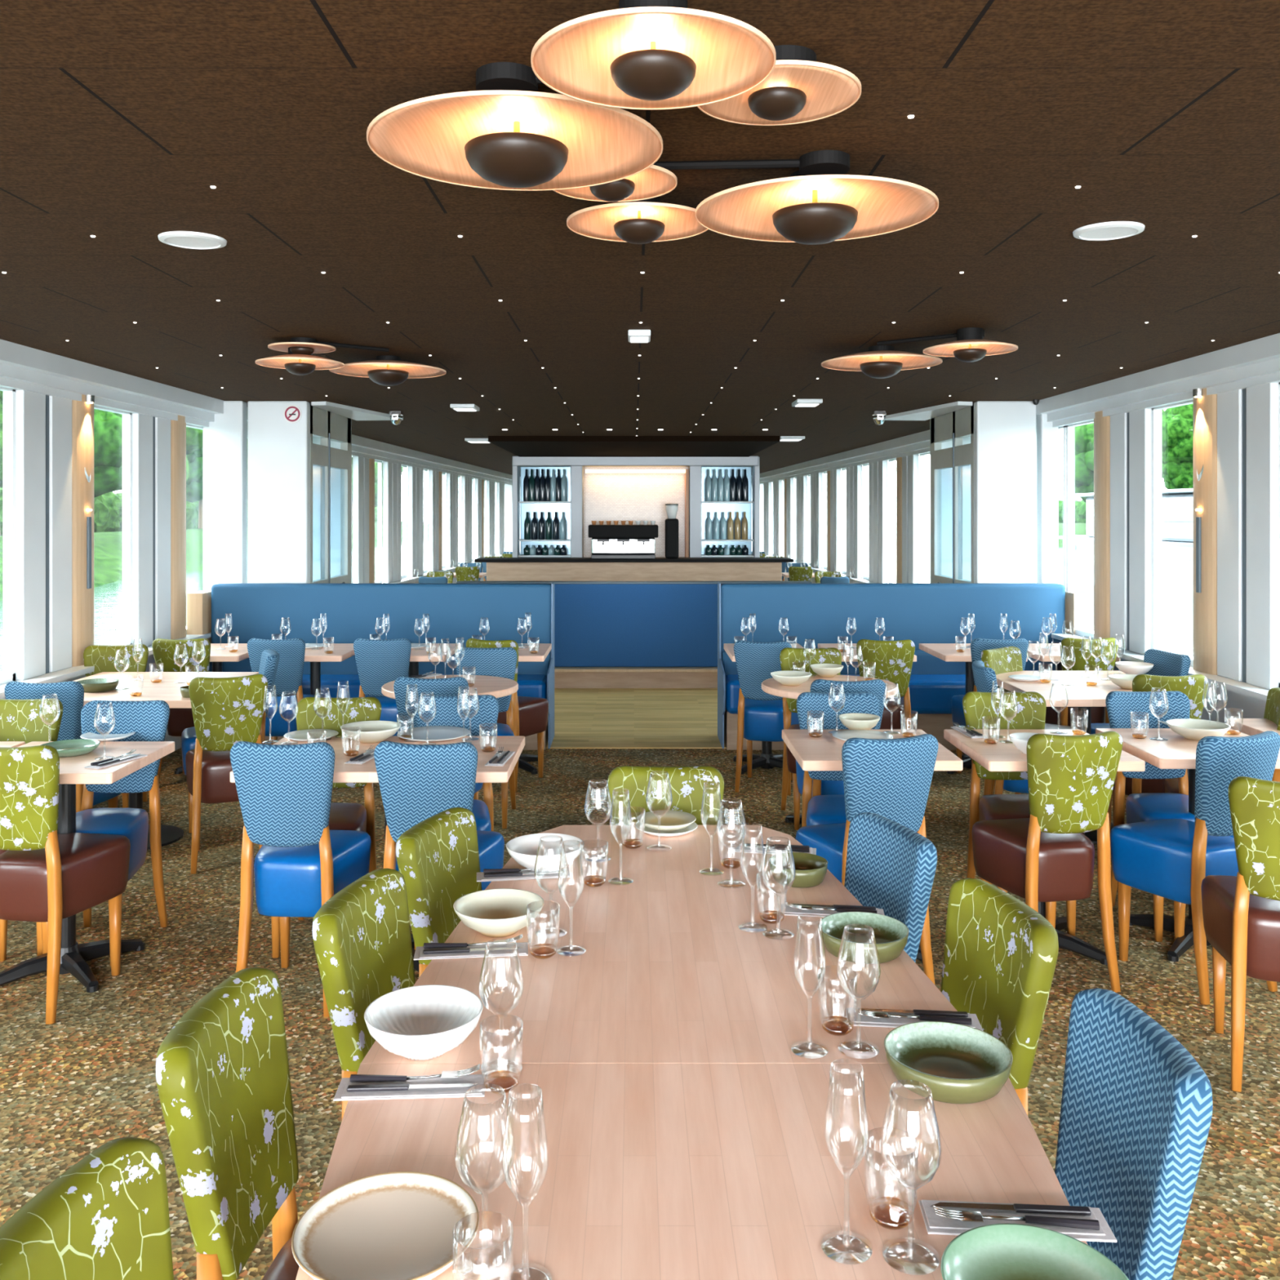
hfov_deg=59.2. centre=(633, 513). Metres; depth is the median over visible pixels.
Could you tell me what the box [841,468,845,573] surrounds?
window
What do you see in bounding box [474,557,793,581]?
bar counter
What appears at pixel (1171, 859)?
dining chair
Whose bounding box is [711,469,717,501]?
bottle
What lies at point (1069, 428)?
window
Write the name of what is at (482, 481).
trim
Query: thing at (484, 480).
window
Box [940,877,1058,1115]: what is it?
dining chair
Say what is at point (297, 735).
plate
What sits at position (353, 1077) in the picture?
fork
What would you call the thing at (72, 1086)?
floor
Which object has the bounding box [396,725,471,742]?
plate
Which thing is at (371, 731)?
bowl
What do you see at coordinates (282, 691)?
glass bowl
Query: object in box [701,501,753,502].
shelf
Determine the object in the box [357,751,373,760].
table knife
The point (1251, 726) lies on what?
dining table
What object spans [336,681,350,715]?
glass bowl
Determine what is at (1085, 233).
grille
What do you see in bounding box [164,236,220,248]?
grille
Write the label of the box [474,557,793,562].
countertop
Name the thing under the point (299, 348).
ceiling lamp
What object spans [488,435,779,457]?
trim
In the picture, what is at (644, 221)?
ceiling lamp
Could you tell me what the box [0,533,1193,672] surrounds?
river
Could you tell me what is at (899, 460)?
trim
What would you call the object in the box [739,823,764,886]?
glass bowl
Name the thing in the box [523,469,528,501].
bottle
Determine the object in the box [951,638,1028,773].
dining chair
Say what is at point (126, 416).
window
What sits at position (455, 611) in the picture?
banquette
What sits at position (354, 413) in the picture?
trim
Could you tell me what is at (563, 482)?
bottle
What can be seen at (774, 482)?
trim
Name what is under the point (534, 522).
bottle
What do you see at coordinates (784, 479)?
trim
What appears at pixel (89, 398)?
wall lamp
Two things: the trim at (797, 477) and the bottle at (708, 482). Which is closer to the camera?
the bottle at (708, 482)
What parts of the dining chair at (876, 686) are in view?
leg, seat, backrest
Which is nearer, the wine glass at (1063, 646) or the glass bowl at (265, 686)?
the glass bowl at (265, 686)
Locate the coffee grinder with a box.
[665,503,678,558]
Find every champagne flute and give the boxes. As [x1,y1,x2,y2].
[131,638,143,679]
[262,685,278,742]
[336,681,350,737]
[404,684,418,742]
[454,637,465,678]
[456,685,471,743]
[498,1083,551,1279]
[555,840,586,955]
[608,789,633,884]
[699,782,724,874]
[738,823,767,931]
[791,914,828,1057]
[821,1058,872,1264]
[989,680,1005,737]
[1037,632,1048,672]
[1080,636,1092,677]
[1202,680,1217,711]
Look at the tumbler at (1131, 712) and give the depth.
4.51 m
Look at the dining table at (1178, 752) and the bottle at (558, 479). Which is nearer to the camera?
the dining table at (1178, 752)
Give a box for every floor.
[0,747,1279,1279]
[546,688,726,748]
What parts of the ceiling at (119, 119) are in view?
panel, panel, panel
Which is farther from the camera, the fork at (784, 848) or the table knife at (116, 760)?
the table knife at (116, 760)
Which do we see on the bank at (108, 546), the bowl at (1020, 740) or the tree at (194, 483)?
the tree at (194, 483)
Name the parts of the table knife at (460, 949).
handle, blade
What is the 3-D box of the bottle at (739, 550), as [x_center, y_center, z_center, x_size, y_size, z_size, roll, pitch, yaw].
[1.488,0.518,15.940,0.087,0.144,0.085,0,0,0]
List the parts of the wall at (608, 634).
rail, cloth panel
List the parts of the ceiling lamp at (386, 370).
lamp shade, lamp shade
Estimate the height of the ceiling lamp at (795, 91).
0.099 m
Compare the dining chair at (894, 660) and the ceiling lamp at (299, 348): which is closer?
the ceiling lamp at (299, 348)
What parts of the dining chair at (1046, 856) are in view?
seat, leg, leg, backrest, leg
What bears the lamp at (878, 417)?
attached to the ceiling at (119, 119)
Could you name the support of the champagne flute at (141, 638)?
on the dining table at (166, 691)
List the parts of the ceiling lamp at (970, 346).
lamp shade, lamp shade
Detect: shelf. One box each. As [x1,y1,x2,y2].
[518,501,570,502]
[518,539,570,541]
[518,555,570,556]
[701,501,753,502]
[701,539,753,541]
[701,555,753,556]
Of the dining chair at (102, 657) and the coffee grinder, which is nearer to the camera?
the dining chair at (102, 657)
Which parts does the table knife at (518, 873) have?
handle, blade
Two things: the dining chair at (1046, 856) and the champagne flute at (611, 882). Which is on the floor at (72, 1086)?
the dining chair at (1046, 856)
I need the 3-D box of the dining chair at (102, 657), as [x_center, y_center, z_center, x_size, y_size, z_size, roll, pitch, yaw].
[-2.966,1.222,6.358,0.382,0.920,0.508,0,0,-12]
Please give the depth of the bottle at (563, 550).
15.90 m
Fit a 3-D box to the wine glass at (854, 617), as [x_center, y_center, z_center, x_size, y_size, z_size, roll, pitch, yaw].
[1.454,0.798,7.537,0.073,0.202,0.073,0,0,13]
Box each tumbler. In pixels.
[128,675,143,696]
[306,730,326,742]
[342,727,360,755]
[396,712,413,740]
[452,1211,513,1279]
[479,724,497,751]
[480,1013,523,1093]
[526,900,559,959]
[580,839,608,887]
[620,807,644,848]
[718,824,744,868]
[756,872,786,924]
[807,710,824,737]
[817,965,857,1035]
[862,662,875,680]
[864,1127,918,1230]
[900,711,917,737]
[982,715,999,744]
[1038,662,1052,679]
[1070,708,1088,734]
[1084,665,1098,685]
[1130,711,1148,738]
[1224,707,1243,734]
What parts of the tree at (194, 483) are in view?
crown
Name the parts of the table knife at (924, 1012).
blade, handle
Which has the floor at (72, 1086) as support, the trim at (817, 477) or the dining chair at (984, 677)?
the dining chair at (984, 677)
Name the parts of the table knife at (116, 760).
handle, blade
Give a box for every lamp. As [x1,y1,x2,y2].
[84,395,94,588]
[255,341,344,375]
[267,337,389,355]
[328,355,446,386]
[366,89,662,191]
[389,409,403,425]
[475,44,861,201]
[530,0,776,110]
[566,196,707,244]
[695,170,938,244]
[821,345,942,378]
[872,409,886,425]
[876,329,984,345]
[923,327,1017,362]
[1192,388,1203,592]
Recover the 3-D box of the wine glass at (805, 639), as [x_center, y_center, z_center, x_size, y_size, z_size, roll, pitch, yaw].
[0.974,0.798,6.245,0.073,0.202,0.073,0,0,40]
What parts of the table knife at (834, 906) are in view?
blade, handle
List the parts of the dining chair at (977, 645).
seat, leg, leg, backrest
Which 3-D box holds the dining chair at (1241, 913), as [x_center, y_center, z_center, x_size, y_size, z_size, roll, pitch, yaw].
[1.960,1.222,3.417,0.382,0.920,0.508,0,0,18]
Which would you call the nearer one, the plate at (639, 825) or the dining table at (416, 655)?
the plate at (639, 825)
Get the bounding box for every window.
[0,386,15,684]
[93,405,132,644]
[186,423,203,634]
[374,460,382,582]
[401,465,407,578]
[423,469,427,573]
[442,472,445,568]
[457,475,461,564]
[471,478,474,560]
[484,480,485,557]
[494,482,496,555]
[504,484,505,551]
[762,484,763,551]
[772,481,773,555]
[782,480,784,557]
[794,477,796,561]
[808,475,810,565]
[823,471,826,569]
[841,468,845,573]
[862,463,868,580]
[888,458,896,582]
[920,452,929,582]
[1035,426,1066,591]
[1066,420,1093,639]
[1151,400,1193,666]
[1278,382,1279,687]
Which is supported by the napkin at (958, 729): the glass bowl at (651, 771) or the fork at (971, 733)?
the fork at (971, 733)
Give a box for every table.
[0,741,25,746]
[0,741,174,992]
[74,671,258,849]
[174,643,248,774]
[230,736,524,972]
[295,1063,1087,1279]
[304,643,354,695]
[360,825,957,1063]
[381,675,518,698]
[408,643,460,677]
[453,572,486,577]
[518,643,551,774]
[724,643,803,774]
[761,674,897,839]
[782,572,814,577]
[782,728,962,963]
[817,643,916,662]
[919,643,1027,774]
[943,728,1145,964]
[995,671,1206,844]
[1026,643,1120,671]
[1095,728,1279,961]
[1226,718,1279,735]
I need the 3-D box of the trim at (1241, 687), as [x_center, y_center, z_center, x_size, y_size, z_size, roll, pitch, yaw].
[3.018,0.895,11.001,0.336,0.030,30.005,0,0,-1]
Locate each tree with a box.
[0,391,3,535]
[93,408,122,497]
[186,426,203,480]
[186,446,203,528]
[351,459,377,523]
[374,462,382,506]
[1074,422,1093,502]
[1161,403,1193,489]
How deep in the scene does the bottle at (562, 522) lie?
15.90 m
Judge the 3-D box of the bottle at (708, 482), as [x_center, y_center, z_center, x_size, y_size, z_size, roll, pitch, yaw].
[1.054,-0.399,15.940,0.087,0.458,0.085,0,0,0]
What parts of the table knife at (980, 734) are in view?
handle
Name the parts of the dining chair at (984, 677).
backrest, leg, leg, seat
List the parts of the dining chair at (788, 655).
leg, seat, leg, backrest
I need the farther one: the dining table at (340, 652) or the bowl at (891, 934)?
the dining table at (340, 652)
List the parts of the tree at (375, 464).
crown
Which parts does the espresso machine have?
panel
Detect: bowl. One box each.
[40,738,100,757]
[76,678,119,693]
[93,702,115,734]
[114,648,129,671]
[180,685,190,697]
[262,685,277,718]
[279,691,298,721]
[313,688,332,717]
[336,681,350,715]
[340,720,401,742]
[364,984,482,1060]
[404,684,418,715]
[417,691,436,723]
[453,888,543,937]
[454,1083,515,1194]
[456,685,471,720]
[461,687,479,717]
[479,937,524,1017]
[502,1083,548,1207]
[506,833,584,871]
[533,835,568,894]
[557,840,584,906]
[584,779,612,826]
[609,789,631,844]
[645,771,672,817]
[700,782,722,833]
[716,799,746,849]
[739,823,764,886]
[761,835,795,895]
[768,852,827,888]
[770,671,811,685]
[793,914,826,996]
[809,663,843,677]
[817,911,908,964]
[823,1058,869,1177]
[827,683,845,712]
[836,924,880,1000]
[838,713,879,729]
[880,1080,942,1189]
[882,683,901,711]
[884,1021,1013,1103]
[940,1223,1128,1279]
[991,680,1004,715]
[998,689,1017,720]
[1008,732,1039,754]
[1048,683,1068,712]
[1060,646,1075,669]
[1108,674,1136,689]
[1115,661,1154,675]
[1148,688,1168,718]
[1165,718,1231,740]
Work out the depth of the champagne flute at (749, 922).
2.44 m
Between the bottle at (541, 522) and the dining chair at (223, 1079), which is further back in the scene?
the bottle at (541, 522)
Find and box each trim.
[0,338,512,484]
[0,554,502,698]
[15,390,71,679]
[71,394,93,666]
[132,413,170,646]
[170,415,186,639]
[186,591,211,643]
[311,401,403,420]
[352,456,368,582]
[368,458,374,582]
[382,461,396,582]
[396,463,401,580]
[407,466,419,577]
[419,467,423,574]
[428,470,439,571]
[438,471,442,570]
[445,473,455,567]
[455,474,457,565]
[461,475,469,563]
[469,477,471,562]
[474,478,481,559]
[481,479,484,557]
[485,480,493,556]
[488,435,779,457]
[493,481,494,556]
[496,482,502,555]
[502,483,504,554]
[760,333,1279,484]
[763,483,765,554]
[765,482,771,555]
[766,555,1269,701]
[773,480,775,556]
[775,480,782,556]
[784,479,786,557]
[786,477,794,560]
[796,476,799,563]
[799,475,807,563]
[810,474,813,567]
[813,472,822,568]
[826,471,830,571]
[830,469,840,573]
[845,466,849,576]
[849,465,862,578]
[868,462,873,582]
[873,460,888,582]
[884,401,972,420]
[896,457,902,582]
[902,454,919,582]
[1065,591,1074,634]
[1093,410,1110,639]
[1110,408,1151,654]
[1193,387,1217,675]
[1217,382,1278,689]
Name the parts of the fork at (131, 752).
handle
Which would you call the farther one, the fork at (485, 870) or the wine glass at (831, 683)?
the wine glass at (831, 683)
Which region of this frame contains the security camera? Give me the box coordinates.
[1032,399,1039,404]
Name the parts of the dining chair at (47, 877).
backrest, leg, leg, seat, leg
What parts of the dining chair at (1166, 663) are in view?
seat, leg, backrest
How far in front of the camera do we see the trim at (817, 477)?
18.00 m
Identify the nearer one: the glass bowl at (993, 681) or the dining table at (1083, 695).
the glass bowl at (993, 681)
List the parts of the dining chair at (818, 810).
leg, seat, backrest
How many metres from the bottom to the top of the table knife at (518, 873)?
0.006 m
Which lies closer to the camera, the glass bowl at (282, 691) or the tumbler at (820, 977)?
the tumbler at (820, 977)
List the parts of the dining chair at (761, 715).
leg, leg, backrest, seat, leg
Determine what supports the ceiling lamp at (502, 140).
attached to the ceiling at (119, 119)
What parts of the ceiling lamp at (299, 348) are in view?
lamp shade, lamp shade, ceiling plate, lamp mount, rod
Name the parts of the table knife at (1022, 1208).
blade, handle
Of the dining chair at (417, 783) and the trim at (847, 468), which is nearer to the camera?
the dining chair at (417, 783)
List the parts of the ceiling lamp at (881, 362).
lamp shade, lamp shade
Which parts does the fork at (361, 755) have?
handle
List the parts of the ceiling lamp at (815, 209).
stem, lamp shade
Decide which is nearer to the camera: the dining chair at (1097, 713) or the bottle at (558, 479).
the dining chair at (1097, 713)
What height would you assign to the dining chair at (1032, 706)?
0.920 m
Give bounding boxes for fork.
[90,749,136,765]
[350,745,374,761]
[350,1063,480,1082]
[408,670,434,677]
[423,933,522,948]
[483,868,531,873]
[488,746,503,763]
[733,840,809,852]
[785,902,876,913]
[853,1007,971,1025]
[933,1204,1099,1230]
[953,722,975,736]
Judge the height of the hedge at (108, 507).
3.877 m
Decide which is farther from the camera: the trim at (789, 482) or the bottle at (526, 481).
the trim at (789, 482)
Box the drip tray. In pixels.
[591,554,655,559]
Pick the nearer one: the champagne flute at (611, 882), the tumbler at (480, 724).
the champagne flute at (611, 882)
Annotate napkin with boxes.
[84,753,147,768]
[333,1074,487,1101]
[344,749,374,764]
[413,942,528,959]
[417,673,442,678]
[476,868,570,881]
[484,751,515,766]
[728,843,816,854]
[780,903,884,917]
[845,1007,982,1031]
[918,1200,1116,1242]
[951,726,987,737]
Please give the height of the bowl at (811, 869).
0.047 m
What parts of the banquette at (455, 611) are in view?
backrest, backrest, seat, panel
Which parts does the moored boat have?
rub rail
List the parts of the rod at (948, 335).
rod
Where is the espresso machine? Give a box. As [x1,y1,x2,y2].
[588,524,657,559]
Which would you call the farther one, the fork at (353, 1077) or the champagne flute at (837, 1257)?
the fork at (353, 1077)
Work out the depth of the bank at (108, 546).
49.62 m
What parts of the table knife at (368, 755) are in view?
handle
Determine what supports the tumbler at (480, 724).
on the dining table at (366, 772)
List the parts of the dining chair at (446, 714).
backrest, seat, leg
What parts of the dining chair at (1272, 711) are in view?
seat, backrest, leg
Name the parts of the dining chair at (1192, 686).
leg, leg, seat, backrest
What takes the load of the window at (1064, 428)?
in the wall at (1252, 708)
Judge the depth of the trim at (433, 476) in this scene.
17.01 m
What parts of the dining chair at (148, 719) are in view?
leg, leg, seat, backrest, leg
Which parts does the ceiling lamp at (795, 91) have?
ceiling plate, rod, lamp shade, ceiling lamp, lamp mount, rod, lamp shade, ceiling plate, ceiling plate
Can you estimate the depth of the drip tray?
15.04 m
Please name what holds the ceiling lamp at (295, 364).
attached to the ceiling at (119, 119)
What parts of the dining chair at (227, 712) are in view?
leg, leg, seat, backrest, leg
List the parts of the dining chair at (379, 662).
leg, backrest, seat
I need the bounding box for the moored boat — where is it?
[1058,488,1193,581]
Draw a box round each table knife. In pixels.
[97,753,140,765]
[346,1083,478,1091]
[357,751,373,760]
[413,673,436,678]
[422,946,522,954]
[484,871,565,876]
[497,751,510,763]
[742,843,809,848]
[791,903,875,910]
[853,1008,968,1017]
[930,1202,1091,1215]
[961,725,982,735]
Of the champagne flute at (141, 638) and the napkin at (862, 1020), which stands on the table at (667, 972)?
the napkin at (862, 1020)
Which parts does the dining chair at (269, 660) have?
seat, leg, leg, backrest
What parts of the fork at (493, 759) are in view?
handle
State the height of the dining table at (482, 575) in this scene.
0.780 m
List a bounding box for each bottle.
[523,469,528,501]
[523,545,529,555]
[524,511,530,539]
[528,469,534,501]
[529,545,536,555]
[531,511,537,539]
[533,469,539,501]
[536,545,542,555]
[538,511,544,539]
[539,469,545,501]
[542,545,548,555]
[545,469,550,501]
[545,511,551,539]
[548,545,554,555]
[550,469,555,501]
[552,511,559,539]
[554,545,560,555]
[555,469,561,501]
[560,469,567,501]
[560,511,566,539]
[560,545,566,555]
[705,469,711,501]
[705,545,711,555]
[706,511,711,539]
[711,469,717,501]
[711,545,717,555]
[713,511,719,539]
[717,469,724,501]
[717,545,724,555]
[720,511,726,539]
[724,469,729,501]
[724,545,729,555]
[727,511,733,539]
[729,469,736,501]
[729,545,736,555]
[734,511,740,539]
[736,469,742,501]
[736,545,742,555]
[742,469,748,501]
[742,511,747,539]
[742,545,748,555]
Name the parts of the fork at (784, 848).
handle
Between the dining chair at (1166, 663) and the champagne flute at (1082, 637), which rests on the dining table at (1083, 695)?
the champagne flute at (1082, 637)
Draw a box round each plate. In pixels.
[80,731,135,741]
[283,728,338,742]
[291,1171,479,1279]
[305,643,325,648]
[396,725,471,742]
[410,643,425,648]
[517,643,525,648]
[635,821,697,836]
[636,809,696,831]
[832,729,893,741]
[1008,674,1043,681]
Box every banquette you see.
[208,582,554,750]
[717,582,1065,750]
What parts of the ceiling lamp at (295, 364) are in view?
lamp shade, lamp shade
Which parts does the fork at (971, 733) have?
handle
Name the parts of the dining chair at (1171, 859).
leg, seat, leg, leg, backrest, leg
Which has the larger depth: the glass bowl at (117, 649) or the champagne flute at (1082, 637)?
the champagne flute at (1082, 637)
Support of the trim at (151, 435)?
attached to the wall at (177, 740)
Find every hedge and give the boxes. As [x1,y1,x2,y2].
[0,487,382,535]
[1058,499,1086,523]
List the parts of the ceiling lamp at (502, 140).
lamp shade, stem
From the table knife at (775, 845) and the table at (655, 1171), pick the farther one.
the table knife at (775, 845)
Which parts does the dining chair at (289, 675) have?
leg, backrest, seat, leg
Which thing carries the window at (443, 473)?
in the wall at (177, 740)
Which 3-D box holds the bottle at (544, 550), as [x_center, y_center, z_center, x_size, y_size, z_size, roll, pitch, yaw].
[-1.258,0.518,15.940,0.087,0.144,0.085,0,0,0]
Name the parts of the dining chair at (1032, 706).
leg, backrest, seat, leg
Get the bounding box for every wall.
[0,455,495,751]
[203,400,340,591]
[456,581,811,688]
[505,476,762,557]
[771,454,1266,773]
[941,400,1058,583]
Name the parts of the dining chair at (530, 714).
backrest, leg, seat, leg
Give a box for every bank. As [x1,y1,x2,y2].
[0,520,428,600]
[1058,523,1086,546]
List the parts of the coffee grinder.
hopper lid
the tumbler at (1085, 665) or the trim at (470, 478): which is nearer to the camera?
the tumbler at (1085, 665)
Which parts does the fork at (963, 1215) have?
handle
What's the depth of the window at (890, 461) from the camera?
13.82 m
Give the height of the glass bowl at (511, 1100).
0.134 m
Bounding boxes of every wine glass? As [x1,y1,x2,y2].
[39,693,60,726]
[93,702,115,759]
[114,648,129,689]
[173,644,188,683]
[214,618,226,649]
[279,691,298,744]
[311,618,322,649]
[313,688,332,740]
[413,618,425,649]
[417,691,436,744]
[428,643,442,673]
[454,1083,515,1279]
[461,687,479,740]
[479,937,524,1076]
[533,835,568,937]
[584,779,612,861]
[645,771,672,850]
[716,799,746,886]
[761,835,795,938]
[803,639,816,675]
[827,683,845,733]
[836,924,880,1057]
[845,617,857,648]
[880,1080,942,1275]
[882,683,901,733]
[998,689,1017,742]
[1048,641,1062,679]
[1048,683,1068,733]
[1060,646,1075,685]
[1089,637,1103,673]
[1100,641,1115,679]
[1148,688,1168,740]
[1208,681,1227,712]
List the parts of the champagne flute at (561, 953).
stem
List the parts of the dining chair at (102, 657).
backrest, leg, leg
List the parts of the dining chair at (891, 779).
seat, leg, backrest, leg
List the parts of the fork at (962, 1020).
handle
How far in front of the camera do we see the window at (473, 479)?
21.02 m
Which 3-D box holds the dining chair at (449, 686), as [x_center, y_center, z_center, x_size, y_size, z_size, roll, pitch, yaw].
[-0.946,1.222,5.468,0.382,0.920,0.508,0,0,2]
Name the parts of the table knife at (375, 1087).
handle, blade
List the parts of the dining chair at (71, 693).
backrest, leg, seat, leg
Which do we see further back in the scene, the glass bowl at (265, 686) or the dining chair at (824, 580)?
the dining chair at (824, 580)
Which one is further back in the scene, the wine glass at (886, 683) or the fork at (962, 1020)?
the wine glass at (886, 683)
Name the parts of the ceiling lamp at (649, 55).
stem, lamp shade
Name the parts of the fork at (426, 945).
handle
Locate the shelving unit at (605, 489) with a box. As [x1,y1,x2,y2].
[511,455,759,557]
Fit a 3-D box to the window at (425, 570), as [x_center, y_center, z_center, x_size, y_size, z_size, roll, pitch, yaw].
[-3.124,0.100,16.640,0.050,1.560,0.580,0,0,0]
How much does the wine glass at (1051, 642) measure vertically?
0.202 m
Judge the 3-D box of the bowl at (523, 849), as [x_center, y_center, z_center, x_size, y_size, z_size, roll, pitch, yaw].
[-0.225,0.868,2.852,0.198,0.063,0.198,0,0,0]
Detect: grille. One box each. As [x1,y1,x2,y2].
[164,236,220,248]
[1079,226,1137,239]
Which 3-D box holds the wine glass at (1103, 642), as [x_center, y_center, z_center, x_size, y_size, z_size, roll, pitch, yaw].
[2.564,0.798,6.096,0.073,0.202,0.073,0,0,29]
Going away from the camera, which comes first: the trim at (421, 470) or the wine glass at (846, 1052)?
the wine glass at (846, 1052)
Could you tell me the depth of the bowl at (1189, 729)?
4.49 m
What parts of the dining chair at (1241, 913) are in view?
leg, seat, leg, backrest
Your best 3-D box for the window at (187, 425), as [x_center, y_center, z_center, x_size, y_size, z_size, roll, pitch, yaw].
[-3.280,0.100,8.390,0.050,1.560,0.580,0,0,0]
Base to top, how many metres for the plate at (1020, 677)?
0.016 m
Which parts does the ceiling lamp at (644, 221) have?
stem, lamp shade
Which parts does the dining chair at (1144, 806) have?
leg, backrest, leg, seat, leg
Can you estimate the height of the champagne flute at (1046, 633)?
0.222 m
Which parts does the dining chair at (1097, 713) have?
leg, seat, backrest, leg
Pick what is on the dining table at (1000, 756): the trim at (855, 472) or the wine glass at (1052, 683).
the wine glass at (1052, 683)
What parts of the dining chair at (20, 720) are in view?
leg, backrest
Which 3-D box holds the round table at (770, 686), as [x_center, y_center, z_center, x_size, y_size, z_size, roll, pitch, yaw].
[1.030,1.290,5.950,0.709,0.780,0.709,0,0,-25]
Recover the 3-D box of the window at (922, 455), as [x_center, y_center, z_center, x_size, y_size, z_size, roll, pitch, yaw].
[3.191,0.100,12.185,0.050,1.560,0.580,0,0,0]
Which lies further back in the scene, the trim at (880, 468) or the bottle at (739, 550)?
the bottle at (739, 550)
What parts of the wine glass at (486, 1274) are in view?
stem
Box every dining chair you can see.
[0,698,62,961]
[0,745,130,1024]
[0,1137,173,1279]
[4,680,120,812]
[36,700,169,966]
[80,644,148,808]
[151,638,210,780]
[155,967,299,1279]
[181,648,279,833]
[185,674,267,874]
[230,741,370,1017]
[247,638,323,744]
[271,697,381,957]
[312,868,415,1119]
[353,638,411,787]
[373,741,504,950]
[393,676,482,799]
[395,807,481,977]
[409,694,498,926]
[418,576,447,582]
[426,571,453,582]
[455,566,479,581]
[455,647,517,828]
[459,562,482,581]
[466,638,548,791]
[481,562,486,581]
[502,551,512,554]
[502,553,512,557]
[606,765,724,825]
[733,640,799,795]
[760,553,766,557]
[779,647,841,830]
[782,562,786,581]
[785,562,808,581]
[788,566,813,581]
[795,679,886,797]
[795,733,938,985]
[796,692,879,826]
[814,571,840,582]
[820,576,849,582]
[844,812,937,962]
[856,639,915,728]
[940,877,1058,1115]
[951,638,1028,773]
[962,691,1084,936]
[971,730,1123,991]
[972,660,1028,795]
[981,646,1077,794]
[1044,637,1118,727]
[1054,987,1213,1279]
[1090,648,1191,825]
[1105,690,1233,942]
[1107,674,1208,834]
[1110,730,1279,1004]
[1164,687,1279,906]
[1200,776,1279,1092]
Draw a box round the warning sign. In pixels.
[283,404,302,423]
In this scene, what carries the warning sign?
attached to the wall at (256, 462)
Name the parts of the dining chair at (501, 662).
backrest, seat, leg, leg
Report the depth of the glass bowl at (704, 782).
2.82 m
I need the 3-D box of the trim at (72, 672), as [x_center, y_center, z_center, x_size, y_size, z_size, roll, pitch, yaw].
[-3.068,0.895,11.001,0.336,0.030,30.005,0,0,1]
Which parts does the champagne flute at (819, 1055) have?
stem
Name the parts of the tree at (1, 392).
crown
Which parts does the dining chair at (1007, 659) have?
leg, backrest, seat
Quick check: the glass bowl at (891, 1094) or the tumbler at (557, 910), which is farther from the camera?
the tumbler at (557, 910)
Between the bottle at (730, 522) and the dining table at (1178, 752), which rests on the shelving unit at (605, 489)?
the bottle at (730, 522)
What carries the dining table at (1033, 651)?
on the floor at (72, 1086)
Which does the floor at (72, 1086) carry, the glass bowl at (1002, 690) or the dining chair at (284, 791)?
the dining chair at (284, 791)
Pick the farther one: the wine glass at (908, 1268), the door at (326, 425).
the door at (326, 425)
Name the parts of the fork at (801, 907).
handle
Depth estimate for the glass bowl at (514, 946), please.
1.82 m
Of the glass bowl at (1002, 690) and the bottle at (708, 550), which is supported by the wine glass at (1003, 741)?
the glass bowl at (1002, 690)
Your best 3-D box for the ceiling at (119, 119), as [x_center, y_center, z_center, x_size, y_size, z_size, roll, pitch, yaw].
[-0.025,-0.881,11.000,7.250,0.138,31.000,0,0,0]
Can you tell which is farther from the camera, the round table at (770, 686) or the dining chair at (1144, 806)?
the round table at (770, 686)
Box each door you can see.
[310,402,351,582]
[929,402,973,582]
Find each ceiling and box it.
[0,0,1279,476]
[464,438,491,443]
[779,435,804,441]
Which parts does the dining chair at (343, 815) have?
leg, backrest, seat, leg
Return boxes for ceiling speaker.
[157,231,226,248]
[1072,221,1145,240]
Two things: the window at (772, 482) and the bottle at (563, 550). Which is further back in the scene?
the window at (772, 482)
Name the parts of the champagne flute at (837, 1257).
stem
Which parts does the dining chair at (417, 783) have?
leg, backrest, seat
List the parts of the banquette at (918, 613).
panel, seat, backrest, backrest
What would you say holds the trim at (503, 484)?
attached to the wall at (177, 740)
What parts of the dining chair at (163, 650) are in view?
leg, seat, backrest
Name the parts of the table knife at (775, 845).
blade, handle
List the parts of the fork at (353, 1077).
handle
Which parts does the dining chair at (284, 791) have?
leg, backrest, leg, seat, leg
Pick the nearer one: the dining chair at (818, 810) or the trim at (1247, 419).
the dining chair at (818, 810)
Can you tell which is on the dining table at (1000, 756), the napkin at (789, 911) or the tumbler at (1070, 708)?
the tumbler at (1070, 708)
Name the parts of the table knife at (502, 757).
handle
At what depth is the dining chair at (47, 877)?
3.79 m
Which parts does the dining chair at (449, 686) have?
backrest, leg, seat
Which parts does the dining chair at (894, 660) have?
backrest, seat, leg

